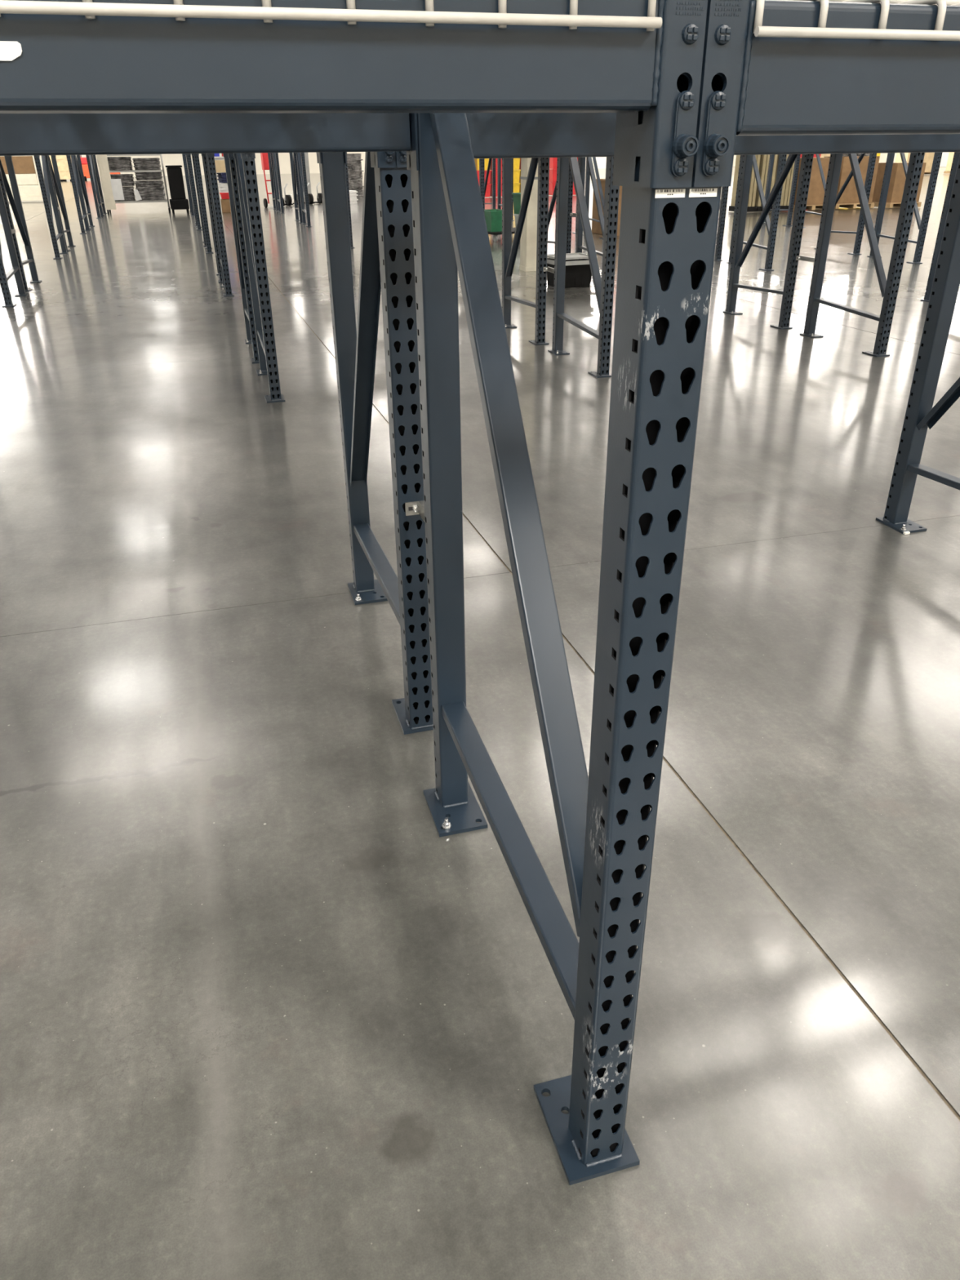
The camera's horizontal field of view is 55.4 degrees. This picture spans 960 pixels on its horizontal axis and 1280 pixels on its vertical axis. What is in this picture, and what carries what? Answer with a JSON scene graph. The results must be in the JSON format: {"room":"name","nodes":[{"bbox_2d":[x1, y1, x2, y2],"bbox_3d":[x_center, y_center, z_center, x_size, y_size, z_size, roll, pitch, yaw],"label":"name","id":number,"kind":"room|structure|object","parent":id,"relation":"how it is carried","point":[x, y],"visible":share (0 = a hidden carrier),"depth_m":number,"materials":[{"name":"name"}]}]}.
{"room":"warehouse","nodes":[
{"label":"warehouse","id":0,"kind":"room"},
{"bbox_2d":[0,151,736,177],"bbox_3d":[-7.029,-42.932,72.669,80.000,10.200,0.300,-8,29,-14],"label":"wall","id":1,"kind":"structure","parent":0,"point":[283,157],"depth_m":72.20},
{"bbox_2d":[0,166,959,1279],"bbox_3d":[5.311,-17.197,35.400,81.441,0.200,93.000,-8,29,-14],"label":"floor","id":2,"kind":"structure","parent":0,"point":[260,1020],"depth_m":2.38,"materials":[{"name":"concrete"}]},
{"bbox_2d":[0,182,27,306],"bbox_3d":[-5.525,-5.667,9.965,0.126,3.719,1.096,-8,29,-14],"label":"upright","id":3,"kind":"object","parent":2,"relation":"on","point":[15,270],"visible":1,"depth_m":10.85,"materials":[{"name":"blue paint"}]},
{"bbox_2d":[0,155,41,291],"bbox_3d":[-5.918,-6.291,11.138,0.126,3.719,1.096,-8,29,-14],"label":"upright","id":4,"kind":"object","parent":2,"relation":"on","point":[15,203],"visible":0.73,"depth_m":11.79,"materials":[{"name":"blue paint"}]},
{"bbox_2d":[5,155,43,201],"bbox_3d":[-16.787,-17.072,33.144,1.540,2.050,1.000,-8,29,-14],"label":"crate","id":5,"kind":"object","parent":2,"relation":"on","point":[28,185],"visible":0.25,"depth_m":33.11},
{"bbox_2d":[0,155,35,173],"bbox_3d":[-16.741,-17.197,33.092,1.154,0.558,0.800,-8,29,-14],"label":"cardboard box","id":6,"kind":"object","parent":5,"relation":"on","point":[21,164],"visible":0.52,"depth_m":32.79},
{"bbox_2d":[5,173,38,185],"bbox_3d":[-16.765,-16.780,33.307,1.240,0.360,0.840,-8,29,-14],"label":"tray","id":7,"kind":"object","parent":5,"relation":"on","point":[21,179],"depth_m":33.01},
{"bbox_2d":[5,184,40,196],"bbox_3d":[-16.780,-16.455,33.474,1.400,0.350,0.900,-8,29,-14],"label":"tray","id":8,"kind":"object","parent":5,"relation":"on","point":[25,190],"depth_m":33.16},
{"bbox_2d":[33,155,68,258],"bbox_3d":[-7.154,-8.184,14.696,0.126,3.719,1.096,-8,29,-14],"label":"upright","id":9,"kind":"object","parent":2,"relation":"on","point":[46,187],"visible":0.44,"depth_m":15.08,"materials":[{"name":"blue paint"}]},
{"bbox_2d":[47,155,75,251],"bbox_3d":[-7.548,-8.808,15.868,0.126,3.719,1.096,-8,29,-14],"label":"upright","id":10,"kind":"object","parent":2,"relation":"on","point":[56,182],"visible":0.3,"depth_m":16.56,"materials":[{"name":"blue paint"}]},
{"bbox_2d":[66,155,90,234],"bbox_3d":[-8.784,-10.701,19.427,0.126,3.719,1.096,-8,29,-14],"label":"upright","id":11,"kind":"object","parent":2,"relation":"on","point":[73,167],"visible":0.4,"depth_m":19.81,"materials":[{"name":"blue paint"}]},
{"bbox_2d":[75,155,94,229],"bbox_3d":[-9.177,-11.325,20.599,0.126,3.719,1.096,-8,29,-14],"label":"upright","id":12,"kind":"object","parent":2,"relation":"on","point":[81,175],"visible":0.19,"depth_m":21.33,"materials":[{"name":"blue paint"}]},
{"bbox_2d":[80,155,89,180],"bbox_3d":[-25.648,-31.150,59.748,1.000,2.009,0.850,-8,29,-14],"label":"jack","id":13,"kind":"object","parent":2,"relation":"on","point":[83,160],"visible":0.22,"depth_m":59.51,"materials":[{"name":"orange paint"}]},
{"bbox_2d":[85,155,104,218],"bbox_3d":[-10.413,-13.218,24.157,0.126,3.719,1.096,-8,29,-14],"label":"upright","id":14,"kind":"object","parent":2,"relation":"on","point":[89,157],"visible":0.43,"depth_m":24.54,"materials":[{"name":"blue paint"}]},
{"bbox_2d":[92,155,106,215],"bbox_3d":[-10.806,-13.842,25.330,0.126,3.719,1.096,-8,29,-14],"label":"upright","id":15,"kind":"object","parent":2,"relation":"on","point":[95,162],"visible":0.2,"depth_m":26.10,"materials":[{"name":"blue paint"}]},
{"bbox_2d":[96,154,170,214],"bbox_3d":[-9.964,-13.413,26.225,1.740,2.100,0.880,-8,29,-14],"label":"shelf","id":16,"kind":"object","parent":2,"relation":"on","point":[112,188],"visible":0.86,"depth_m":25.93,"materials":[{"name":"metal"}]},
{"bbox_2d":[106,156,132,170],"bbox_3d":[-10.341,-13.562,26.024,0.808,0.340,0.628,-8,29,-14],"label":"wrapped bundle","id":17,"kind":"object","parent":16,"relation":"on","point":[115,163],"visible":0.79,"depth_m":25.79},
{"bbox_2d":[115,186,135,200],"bbox_3d":[-10.353,-12.880,26.383,0.728,0.360,0.628,-8,29,-14],"label":"wrapped bundle","id":18,"kind":"object","parent":16,"relation":"on","point":[128,191],"visible":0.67,"depth_m":26.19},
{"bbox_2d":[110,173,134,186],"bbox_3d":[-10.337,-13.192,26.222,0.768,0.300,0.628,-8,29,-14],"label":"wrapped bundle","id":19,"kind":"object","parent":18,"relation":"on","point":[126,180],"visible":0.73,"depth_m":26.01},
{"bbox_2d":[132,157,160,169],"bbox_3d":[-9.553,-13.658,26.228,0.728,0.300,0.628,-8,29,-14],"label":"wrapped bundle","id":20,"kind":"object","parent":16,"relation":"on","point":[152,163],"visible":1,"depth_m":25.98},
{"bbox_2d":[134,180,165,200],"bbox_3d":[-9.565,-13.055,26.545,0.788,0.500,0.628,-8,29,-14],"label":"wrapped bundle","id":21,"kind":"object","parent":16,"relation":"on","point":[148,190],"visible":0.91,"depth_m":26.30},
{"bbox_2d":[134,171,162,180],"bbox_3d":[-9.550,-13.390,26.372,0.728,0.214,0.628,-8,29,-14],"label":"wrapped bundle","id":22,"kind":"object","parent":21,"relation":"on","point":[139,175],"visible":0.94,"depth_m":26.11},
{"bbox_2d":[164,164,189,213],"bbox_3d":[-8.652,-12.869,26.115,0.500,1.220,0.480,-10,29,-16],"label":"cart","id":23,"kind":"object","parent":2,"relation":"on","point":[178,201],"visible":1,"depth_m":25.95,"materials":[{"name":"black metal"}]},
{"bbox_2d":[182,153,194,215],"bbox_3d":[-8.067,-13.556,24.737,0.126,3.719,1.096,-8,29,-14],"label":"upright","id":24,"kind":"object","parent":2,"relation":"on","point":[184,154],"visible":0.48,"depth_m":24.82,"materials":[{"name":"blue paint"}]},
{"bbox_2d":[186,155,202,230],"bbox_3d":[-6.438,-11.039,20.007,0.126,3.719,1.096,-8,29,-14],"label":"upright","id":25,"kind":"object","parent":2,"relation":"on","point":[198,226],"visible":0.48,"depth_m":20.11,"materials":[{"name":"blue paint"}]},
{"bbox_2d":[191,155,206,246],"bbox_3d":[-5.202,-9.145,16.448,0.126,3.719,1.096,-8,29,-14],"label":"upright","id":26,"kind":"object","parent":2,"relation":"on","point":[193,157],"visible":0.13,"depth_m":16.61,"materials":[{"name":"blue paint"}]},
{"bbox_2d":[193,154,213,253],"bbox_3d":[-4.808,-8.521,15.276,0.126,3.719,1.096,-8,29,-14],"label":"upright","id":27,"kind":"object","parent":2,"relation":"on","point":[196,157],"visible":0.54,"depth_m":15.40,"materials":[{"name":"blue paint"}]},
{"bbox_2d":[201,153,222,282],"bbox_3d":[-3.572,-6.628,11.718,0.126,3.719,1.096,-8,29,-14],"label":"upright","id":28,"kind":"object","parent":2,"relation":"on","point":[204,161],"visible":0.29,"depth_m":11.96,"materials":[{"name":"blue paint"}]},
{"bbox_2d":[205,153,234,296],"bbox_3d":[-3.179,-6.004,10.545,0.126,3.719,1.096,-8,29,-14],"label":"upright","id":29,"kind":"object","parent":2,"relation":"on","point":[211,164],"visible":0.54,"depth_m":10.71,"materials":[{"name":"blue paint"}]},
{"bbox_2d":[220,199,231,213],"bbox_3d":[-7.210,-12.544,26.401,0.504,0.348,0.500,-8,29,-14],"label":"cardboard box","id":30,"kind":"object","parent":2,"relation":"on","point":[225,205],"visible":0.43,"depth_m":26.16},
{"bbox_2d":[219,192,229,199],"bbox_3d":[-7.241,-12.770,26.271,0.450,0.160,0.450,-8,29,-14],"label":"case","id":31,"kind":"object","parent":30,"relation":"on","point":[224,195],"visible":0.57,"depth_m":26.07,"materials":[{"name":"plastic"}]},
{"bbox_2d":[217,182,228,192],"bbox_3d":[-7.243,-12.951,26.174,0.428,0.240,0.408,-11,30,-19],"label":"bag","id":32,"kind":"object","parent":31,"relation":"on","point":[223,187],"visible":0.49,"depth_m":25.98,"materials":[{"name":"plastic"}]},
{"bbox_2d":[216,172,226,182],"bbox_3d":[-7.227,-13.178,26.058,0.408,0.250,0.408,-18,33,-29],"label":"bag","id":33,"kind":"object","parent":32,"relation":"on","point":[222,178],"visible":0.49,"depth_m":25.89,"materials":[{"name":"plastic"}]},
{"bbox_2d":[214,160,226,172],"bbox_3d":[-7.345,-13.416,25.894,0.500,0.306,0.500,-8,29,-14],"label":"cardboard box","id":34,"kind":"object","parent":33,"relation":"on","point":[220,164],"visible":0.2,"depth_m":25.67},
{"bbox_2d":[223,153,259,364],"bbox_3d":[-1.967,-4.147,7.054,0.126,3.719,1.096,-8,29,-14],"label":"upright","id":35,"kind":"object","parent":2,"relation":"on","point":[230,167],"visible":0.44,"depth_m":7.39,"materials":[{"name":"blue paint"}]},
{"bbox_2d":[234,153,284,403],"bbox_3d":[-1.573,-3.523,5.882,0.126,3.719,1.096,-8,29,-14],"label":"upright","id":36,"kind":"object","parent":2,"relation":"on","point":[246,171],"visible":0.7,"depth_m":6.15,"materials":[{"name":"blue paint"}]},
{"bbox_2d":[267,152,278,210],"bbox_3d":[-6.114,-14.517,26.490,0.126,3.719,1.096,-8,29,-14],"label":"upright","id":37,"kind":"object","parent":2,"relation":"on","point":[269,154],"visible":0.3,"depth_m":27.03,"materials":[{"name":"blue paint"}]},
{"bbox_2d":[262,169,285,208],"bbox_3d":[-6.379,-14.135,28.128,0.600,1.503,0.470,-14,31,-24],"label":"hand truck","id":38,"kind":"object","parent":2,"relation":"on","point":[265,202],"visible":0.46,"depth_m":28.28,"materials":[{"name":"red metal"}]},
{"bbox_2d":[260,152,269,169],"bbox_3d":[-6.412,-14.565,27.764,0.420,0.506,0.220,-14,31,-24],"label":"crate","id":39,"kind":"object","parent":38,"relation":"hanging from","point":[264,160],"visible":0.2,"depth_m":27.65,"materials":[{"name":"plastic"}]},
{"bbox_2d":[271,152,284,213],"bbox_3d":[-5.721,-13.893,25.317,0.126,3.719,1.096,-8,29,-14],"label":"upright","id":40,"kind":"object","parent":2,"relation":"on","point":[275,155],"visible":0.4,"depth_m":25.69,"materials":[{"name":"blue paint"}]},
{"bbox_2d":[284,183,293,205],"bbox_3d":[-6.159,-14.222,29.198,0.280,0.634,0.410,-18,33,-29],"label":"wheel dolly","id":41,"kind":"object","parent":2,"relation":"on","point":[288,202],"visible":0.96,"depth_m":29.15,"materials":[{"name":"black rubber"}]},
{"bbox_2d":[289,152,302,222],"bbox_3d":[-4.485,-12.000,21.759,0.126,3.719,1.096,-8,29,-14],"label":"upright","id":42,"kind":"object","parent":2,"relation":"on","point":[293,161],"visible":0.37,"depth_m":22.28,"materials":[{"name":"blue paint"}]},
{"bbox_2d":[292,152,311,197],"bbox_3d":[-6.774,-21.452,32.587,0.520,10.198,0.610,-8,29,-14],"label":"steel column","id":43,"kind":"structure","parent":2,"relation":"on","point":[306,156],"depth_m":34.47,"materials":[{"name":"white metal"}]},
{"bbox_2d":[296,152,311,226],"bbox_3d":[-4.092,-11.376,20.587,0.126,3.719,1.096,-8,29,-14],"label":"upright","id":44,"kind":"object","parent":2,"relation":"on","point":[301,166],"visible":0.41,"depth_m":20.97,"materials":[{"name":"blue paint"}]},
{"bbox_2d":[344,153,354,248],"bbox_3d":[-2.462,-8.859,15.856,0.126,3.719,1.096,-8,29,-14],"label":"upright","id":45,"kind":"object","parent":2,"relation":"on","point":[345,164],"visible":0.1,"depth_m":15.97,"materials":[{"name":"blue paint"}]},
{"bbox_2d":[349,190,358,204],"bbox_3d":[-4.423,-14.629,30.199,0.608,0.380,0.508,-21,34,-33],"label":"sack","id":46,"kind":"object","parent":2,"relation":"on","point":[353,195],"visible":0.38,"depth_m":30.11,"materials":[{"name":"plastic"}]},
{"bbox_2d":[346,153,364,198],"bbox_3d":[-4.923,-16.946,33.399,1.208,1.450,1.008,-8,29,-14],"label":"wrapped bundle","id":47,"kind":"object","parent":2,"relation":"on","point":[354,171],"visible":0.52,"depth_m":33.03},
{"bbox_2d":[319,151,433,734],"bbox_3d":[-0.333,-1.616,2.297,0.126,3.719,1.096,-8,29,-14],"label":"upright","id":48,"kind":"object","parent":2,"relation":"on","point":[387,265],"visible":0.91,"depth_m":2.58,"materials":[{"name":"blue paint"}]},
{"bbox_2d":[395,151,406,167],"bbox_3d":[0.979,-1.313,2.281,2.437,0.205,0.110,-8,29,-14],"label":"crossbeam","id":49,"kind":"object","parent":48,"relation":"attached to","point":[401,156],"visible":0.16,"depth_m":2.00,"materials":[{"name":"metal"}]},
{"bbox_2d":[479,158,484,209],"bbox_3d":[-0.117,-9.196,16.436,0.126,3.719,1.096,-8,29,-14],"label":"upright","id":50,"kind":"object","parent":2,"relation":"on","point":[481,160],"visible":0.05,"depth_m":16.38,"materials":[{"name":"blue paint"}]},
{"bbox_2d":[484,158,495,209],"bbox_3d":[0.207,-12.674,22.919,0.126,3.719,1.096,-8,29,-14],"label":"upright","id":51,"kind":"object","parent":2,"relation":"on","point":[493,203],"visible":0.16,"depth_m":23.15,"materials":[{"name":"blue paint"}]},
{"bbox_2d":[488,227,515,241],"bbox_3d":[0.529,-7.801,17.587,1.150,0.160,0.900,-16,32,-26],"label":"platform dolly","id":52,"kind":"object","parent":2,"relation":"on","point":[495,234],"visible":0.23,"depth_m":17.08,"materials":[{"name":"black plastic"}]},
{"bbox_2d":[484,208,502,231],"bbox_3d":[0.265,-7.944,17.308,0.430,0.360,0.480,-16,32,-26],"label":"tote","id":53,"kind":"object","parent":52,"relation":"on","point":[493,217],"visible":0.6,"depth_m":17.12,"materials":[{"name":"plastic"}]},
{"bbox_2d":[513,213,519,226],"bbox_3d":[0.908,-7.952,17.395,0.370,0.280,0.430,-16,32,-26],"label":"tote","id":54,"kind":"object","parent":52,"relation":"on","point":[516,215],"visible":0.09,"depth_m":17.40,"materials":[{"name":"plastic"}]},
{"bbox_2d":[511,192,520,213],"bbox_3d":[0.905,-8.234,17.243,0.430,0.360,0.480,-16,32,-26],"label":"tote","id":55,"kind":"object","parent":54,"relation":"on","point":[516,196],"visible":0.14,"depth_m":17.22,"materials":[{"name":"plastic"}]},
{"bbox_2d":[497,158,513,220],"bbox_3d":[0.600,-12.050,21.746,0.126,3.719,1.096,-8,29,-14],"label":"upright","id":56,"kind":"object","parent":2,"relation":"on","point":[499,160],"visible":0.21,"depth_m":22.54,"materials":[{"name":"blue paint"}]},
{"bbox_2d":[502,157,549,345],"bbox_3d":[0.379,-4.484,7.634,0.126,3.719,1.096,-8,29,-14],"label":"upright","id":57,"kind":"object","parent":2,"relation":"on","point":[508,254],"visible":0.6,"depth_m":8.03,"materials":[{"name":"blue paint"}]},
{"bbox_2d":[519,157,537,271],"bbox_3d":[0.701,-9.762,10.617,0.312,10.198,0.288,-8,29,-14],"label":"concrete column","id":58,"kind":"structure","parent":2,"relation":"on","point":[528,241],"depth_m":12.63,"materials":[{"name":"beige concrete"}]},
{"bbox_2d":[548,182,555,195],"bbox_3d":[2.815,-16.688,33.803,0.530,0.420,0.580,-8,29,-14],"label":"bin","id":59,"kind":"object","parent":2,"relation":"on","point":[552,184],"visible":0.23,"depth_m":33.62,"materials":[{"name":"plastic"}]},
{"bbox_2d":[549,168,556,182],"bbox_3d":[2.810,-17.067,33.600,0.530,0.420,0.580,-8,29,-14],"label":"bin","id":60,"kind":"object","parent":59,"relation":"on","point":[553,172],"visible":0.38,"depth_m":33.39,"materials":[{"name":"plastic"}]},
{"bbox_2d":[546,161,573,254],"bbox_3d":[1.119,-7.303,12.877,0.126,3.719,1.096,-8,29,-14],"label":"upright","id":61,"kind":"object","parent":2,"relation":"on","point":[570,197],"visible":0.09,"depth_m":13.07,"materials":[{"name":"blue paint"}]},
{"bbox_2d":[410,7,724,1185],"bbox_3d":[0.040,-0.989,1.120,0.126,3.719,1.096,-8,29,-14],"label":"upright","id":62,"kind":"object","parent":2,"relation":"on","point":[668,236],"visible":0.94,"depth_m":1.42,"materials":[{"name":"blue paint"}]},
{"bbox_2d":[0,113,418,170],"bbox_3d":[-1.266,-0.812,1.394,2.437,0.205,0.110,-8,29,-14],"label":"crossbeam","id":63,"kind":"object","parent":62,"relation":"attached to","point":[20,134],"visible":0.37,"depth_m":1.58,"materials":[{"name":"metal"}]},
{"bbox_2d":[0,0,707,187],"bbox_3d":[-0.988,-0.355,0.535,2.437,0.205,0.110,-8,29,-14],"label":"crossbeam","id":64,"kind":"object","parent":62,"relation":"attached to","point":[50,64],"visible":1,"depth_m":0.73,"materials":[{"name":"metal"}]},
{"bbox_2d":[0,0,662,31],"bbox_3d":[-0.555,-0.707,1.083,1.154,0.059,1.109,-8,29,-14],"label":"deck","id":65,"kind":"object","parent":64,"relation":"on","point":[87,8],"visible":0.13,"depth_m":0.70,"materials":[{"name":"metal"}]},
{"bbox_2d":[404,500,424,521],"bbox_3d":[-0.128,-0.276,2.261,0.051,0.036,0.305,-8,29,-14],"label":"spacer","id":66,"kind":"object","parent":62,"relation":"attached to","point":[414,508],"visible":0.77,"depth_m":2.38,"materials":[{"name":"metal"}]},
{"bbox_2d":[691,0,959,186],"bbox_3d":[1.358,-0.692,1.115,2.437,0.205,0.110,-8,29,-14],"label":"crossbeam","id":67,"kind":"object","parent":62,"relation":"attached to","point":[772,86],"visible":1,"depth_m":0.83,"materials":[{"name":"metal"}]},
{"bbox_2d":[753,0,959,40],"bbox_3d":[0.633,-0.868,1.383,1.135,0.043,1.109,-8,29,-14],"label":"deck","id":68,"kind":"object","parent":67,"relation":"on","point":[821,32],"visible":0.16,"depth_m":0.81,"materials":[{"name":"metal"}]},
{"bbox_2d":[546,253,597,288],"bbox_3d":[1.116,-4.616,11.426,0.520,0.355,0.460,-11,30,-19],"label":"storage bin","id":69,"kind":"object","parent":2,"relation":"on","point":[578,273],"visible":0.56,"depth_m":11.31,"materials":[{"name":"black plastic"}]},
{"bbox_2d":[547,156,619,377],"bbox_3d":[0.772,-3.861,6.462,0.126,3.719,1.096,-8,29,-14],"label":"upright","id":70,"kind":"object","parent":2,"relation":"on","point":[603,287],"visible":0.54,"depth_m":6.84,"materials":[{"name":"blue paint"}]},
{"bbox_2d":[575,156,604,278],"bbox_3d":[1.513,-6.679,11.705,0.126,3.719,1.096,-8,29,-14],"label":"upright","id":71,"kind":"object","parent":2,"relation":"on","point":[582,161],"visible":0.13,"depth_m":12.33,"materials":[{"name":"blue paint"}]},
{"bbox_2d":[582,156,607,239],"bbox_3d":[2.229,-9.533,17.016,0.126,3.719,1.096,-8,29,-14],"label":"upright","id":72,"kind":"object","parent":2,"relation":"on","point":[587,173],"visible":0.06,"depth_m":17.42,"materials":[{"name":"blue paint"}]},
{"bbox_2d":[591,178,622,235],"bbox_3d":[2.846,-8.647,18.241,0.904,0.988,0.900,-10,29,-16],"label":"cardboard box","id":73,"kind":"object","parent":2,"relation":"on","point":[596,227],"visible":0.09,"depth_m":18.30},
{"bbox_2d":[714,186,728,261],"bbox_3d":[3.465,-7.640,13.457,0.126,3.719,1.096,-8,29,-14],"label":"upright","id":74,"kind":"object","parent":2,"relation":"on","point":[724,195],"visible":0.19,"depth_m":13.64,"materials":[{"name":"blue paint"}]},
{"bbox_2d":[728,155,760,212],"bbox_3d":[6.936,-12.119,23.784,0.480,1.750,0.600,-8,29,-14],"label":"stack","id":75,"kind":"object","parent":2,"relation":"on","point":[753,188],"visible":0.21,"depth_m":23.84,"materials":[{"name":"beige wood"}]},
{"bbox_2d":[726,154,786,271],"bbox_3d":[3.859,-7.016,12.285,0.126,3.719,1.096,-8,29,-14],"label":"upright","id":76,"kind":"object","parent":2,"relation":"on","point":[771,226],"visible":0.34,"depth_m":12.62,"materials":[{"name":"blue paint"}]},
{"bbox_2d":[754,154,777,211],"bbox_3d":[7.417,-12.188,23.903,0.480,1.750,0.600,-8,29,-14],"label":"stack","id":77,"kind":"object","parent":2,"relation":"on","point":[764,159],"visible":0.26,"depth_m":23.69,"materials":[{"name":"beige wood"}]},
{"bbox_2d":[722,154,813,328],"bbox_3d":[2.725,-4.822,8.214,0.126,3.719,1.096,-8,29,-14],"label":"upright","id":78,"kind":"object","parent":2,"relation":"on","point":[738,257],"visible":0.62,"depth_m":8.62,"materials":[{"name":"blue paint"}]},
{"bbox_2d":[795,255,814,262],"bbox_3d":[2.951,-3.420,8.218,0.051,0.036,0.305,-8,29,-14],"label":"spacer","id":79,"kind":"object","parent":78,"relation":"attached to","point":[797,257],"visible":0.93,"depth_m":8.29,"materials":[{"name":"metal"}]},
{"bbox_2d":[763,154,800,226],"bbox_3d":[6.528,-10.831,19.348,0.126,3.719,1.096,-8,29,-14],"label":"upright","id":80,"kind":"object","parent":2,"relation":"on","point":[767,193],"visible":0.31,"depth_m":19.69,"materials":[{"name":"blue paint"}]},
{"bbox_2d":[772,154,795,209],"bbox_3d":[7.946,-12.264,24.034,0.480,1.750,0.600,-8,29,-14],"label":"stack","id":81,"kind":"object","parent":2,"relation":"on","point":[786,190],"visible":0.14,"depth_m":23.99,"materials":[{"name":"beige wood"}]},
{"bbox_2d":[792,204,822,210],"bbox_3d":[8.764,-11.761,24.802,1.150,0.120,1.000,-8,29,-14],"label":"pallet","id":82,"kind":"object","parent":2,"relation":"on","point":[808,206],"visible":0.17,"depth_m":24.42,"materials":[{"name":"brown wood"}]},
{"bbox_2d":[793,157,830,204],"bbox_3d":[8.758,-12.303,24.512,1.054,1.108,0.900,-8,29,-14],"label":"cardboard box","id":83,"kind":"object","parent":82,"relation":"on","point":[816,191],"visible":0.23,"depth_m":24.14,"materials":[{"name":"cardboard"}]},
{"bbox_2d":[803,154,826,227],"bbox_3d":[6.921,-10.207,18.175,0.126,3.719,1.096,-8,29,-14],"label":"upright","id":84,"kind":"object","parent":2,"relation":"on","point":[818,157],"visible":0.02,"depth_m":18.56,"materials":[{"name":"blue paint"}]},
{"bbox_2d":[814,153,876,254],"bbox_3d":[5.811,-7.977,14.037,0.126,3.719,1.096,-8,29,-14],"label":"upright","id":85,"kind":"object","parent":2,"relation":"on","point":[872,160],"visible":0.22,"depth_m":14.27,"materials":[{"name":"blue paint"}]},
{"bbox_2d":[834,202,874,208],"bbox_3d":[10.035,-11.992,25.208,1.200,0.120,1.000,-8,29,-14],"label":"pallet","id":86,"kind":"object","parent":2,"relation":"on","point":[843,205],"visible":0.34,"depth_m":24.87,"materials":[{"name":"brown wood"}]},
{"bbox_2d":[824,155,879,204],"bbox_3d":[10.028,-12.544,24.913,1.104,1.128,0.900,-8,29,-14],"label":"cardboard box","id":87,"kind":"object","parent":86,"relation":"on","point":[850,195],"visible":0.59,"depth_m":24.52,"materials":[{"name":"cardboard"}]},
{"bbox_2d":[799,152,924,356],"bbox_3d":[3.118,-4.198,7.042,0.126,3.719,1.096,-8,29,-14],"label":"upright","id":88,"kind":"object","parent":2,"relation":"on","point":[889,289],"visible":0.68,"depth_m":7.41,"materials":[{"name":"blue paint"}]},
{"bbox_2d":[871,201,921,208],"bbox_3d":[11.484,-12.102,25.383,1.000,0.120,1.000,-8,29,-14],"label":"pallet","id":89,"kind":"object","parent":2,"relation":"on","point":[890,205],"visible":0.34,"depth_m":25.07,"materials":[{"name":"brown wood"}]},
{"bbox_2d":[871,162,926,202],"bbox_3d":[11.478,-12.579,25.128,0.904,0.958,0.900,-8,29,-14],"label":"cardboard box","id":90,"kind":"object","parent":89,"relation":"on","point":[897,181],"visible":0.48,"depth_m":24.82,"materials":[{"name":"cardboard"}]},
{"bbox_2d":[866,152,942,263],"bbox_3d":[6.205,-7.353,12.865,0.126,3.719,1.096,-8,29,-14],"label":"upright","id":91,"kind":"object","parent":2,"relation":"on","point":[922,224],"visible":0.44,"depth_m":13.24,"materials":[{"name":"blue paint"}]},
{"bbox_2d":[875,155,959,534],"bbox_3d":[2.013,-1.953,2.877,0.126,3.719,1.096,-8,29,-14],"label":"upright","id":92,"kind":"object","parent":2,"relation":"on","point":[920,415],"visible":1,"depth_m":3.82,"materials":[{"name":"blue paint"}]},
{"bbox_2d":[920,151,959,302],"bbox_3d":[5.071,-5.159,8.794,0.126,3.719,1.096,-8,29,-14],"label":"upright","id":93,"kind":"object","parent":2,"relation":"on","point":[956,157],"visible":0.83,"depth_m":9.72,"materials":[{"name":"blue paint"}]},
{"bbox_3d":[28.528,-27.571,53.888,1.900,0.120,1.100,-8,29,-14],"label":"pallet","id":94,"kind":"object","parent":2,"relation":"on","visible":0},
{"bbox_2d":[945,151,954,171],"bbox_3d":[28.517,-28.467,53.408,1.804,1.908,1.000,-8,29,-14],"label":"cardboard box","id":95,"kind":"object","parent":94,"relation":"on","point":[951,154],"visible":0.25,"depth_m":53.66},
{"bbox_3d":[25.066,-27.074,53.033,1.900,0.120,1.100,-8,29,-14],"label":"pallet","id":96,"kind":"object","parent":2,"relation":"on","visible":0},
{"bbox_2d":[895,152,934,172],"bbox_3d":[25.060,-27.661,52.718,1.804,1.208,1.000,-8,29,-14],"label":"cardboard box","id":97,"kind":"object","parent":96,"relation":"on","point":[929,157],"visible":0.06,"depth_m":52.45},
{"bbox_3d":[-27.022,-29.714,59.095,0.450,0.120,0.900,-8,29,-14],"label":"skid","id":98,"kind":"object","parent":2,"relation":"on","visible":0},
{"bbox_2d":[48,155,71,179],"bbox_3d":[-26.877,-30.651,58.702,1.408,1.900,1.108,-8,29,-14],"label":"load","id":99,"kind":"object","parent":98,"relation":"on","point":[61,160],"visible":0.22,"depth_m":58.39,"materials":[{"name":"cardboard"}]},
{"bbox_3d":[2.386,-1.327,1.700,0.126,3.719,1.096,-8,29,-14],"label":"upright","id":100,"kind":"object","parent":2,"relation":"on","visible":0},
{"bbox_2d":[466,112,959,158],"bbox_3d":[1.080,-1.150,1.974,2.437,0.205,0.110,-8,29,-14],"label":"crossbeam","id":101,"kind":"object","parent":100,"relation":"attached to","point":[492,135],"visible":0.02,"depth_m":1.75,"materials":[{"name":"metal"}]},
{"bbox_3d":[-2.679,-1.279,1.718,0.126,3.719,1.096,-8,29,-14],"label":"upright","id":102,"kind":"object","parent":2,"relation":"on","visible":0},
{"bbox_2d":[369,151,395,168],"bbox_3d":[-1.367,-0.976,1.701,2.437,0.205,0.110,-8,29,-14],"label":"crossbeam","id":103,"kind":"object","parent":102,"relation":"attached to","point":[378,159],"visible":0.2,"depth_m":2.00,"materials":[{"name":"metal"}]},
{"bbox_2d":[879,151,949,167],"bbox_3d":[44.391,-27.405,42.617,0.300,10.200,93.000,-8,29,-14],"label":"wall","id":104,"kind":"structure","parent":0,"point":[883,157],"depth_m":71.02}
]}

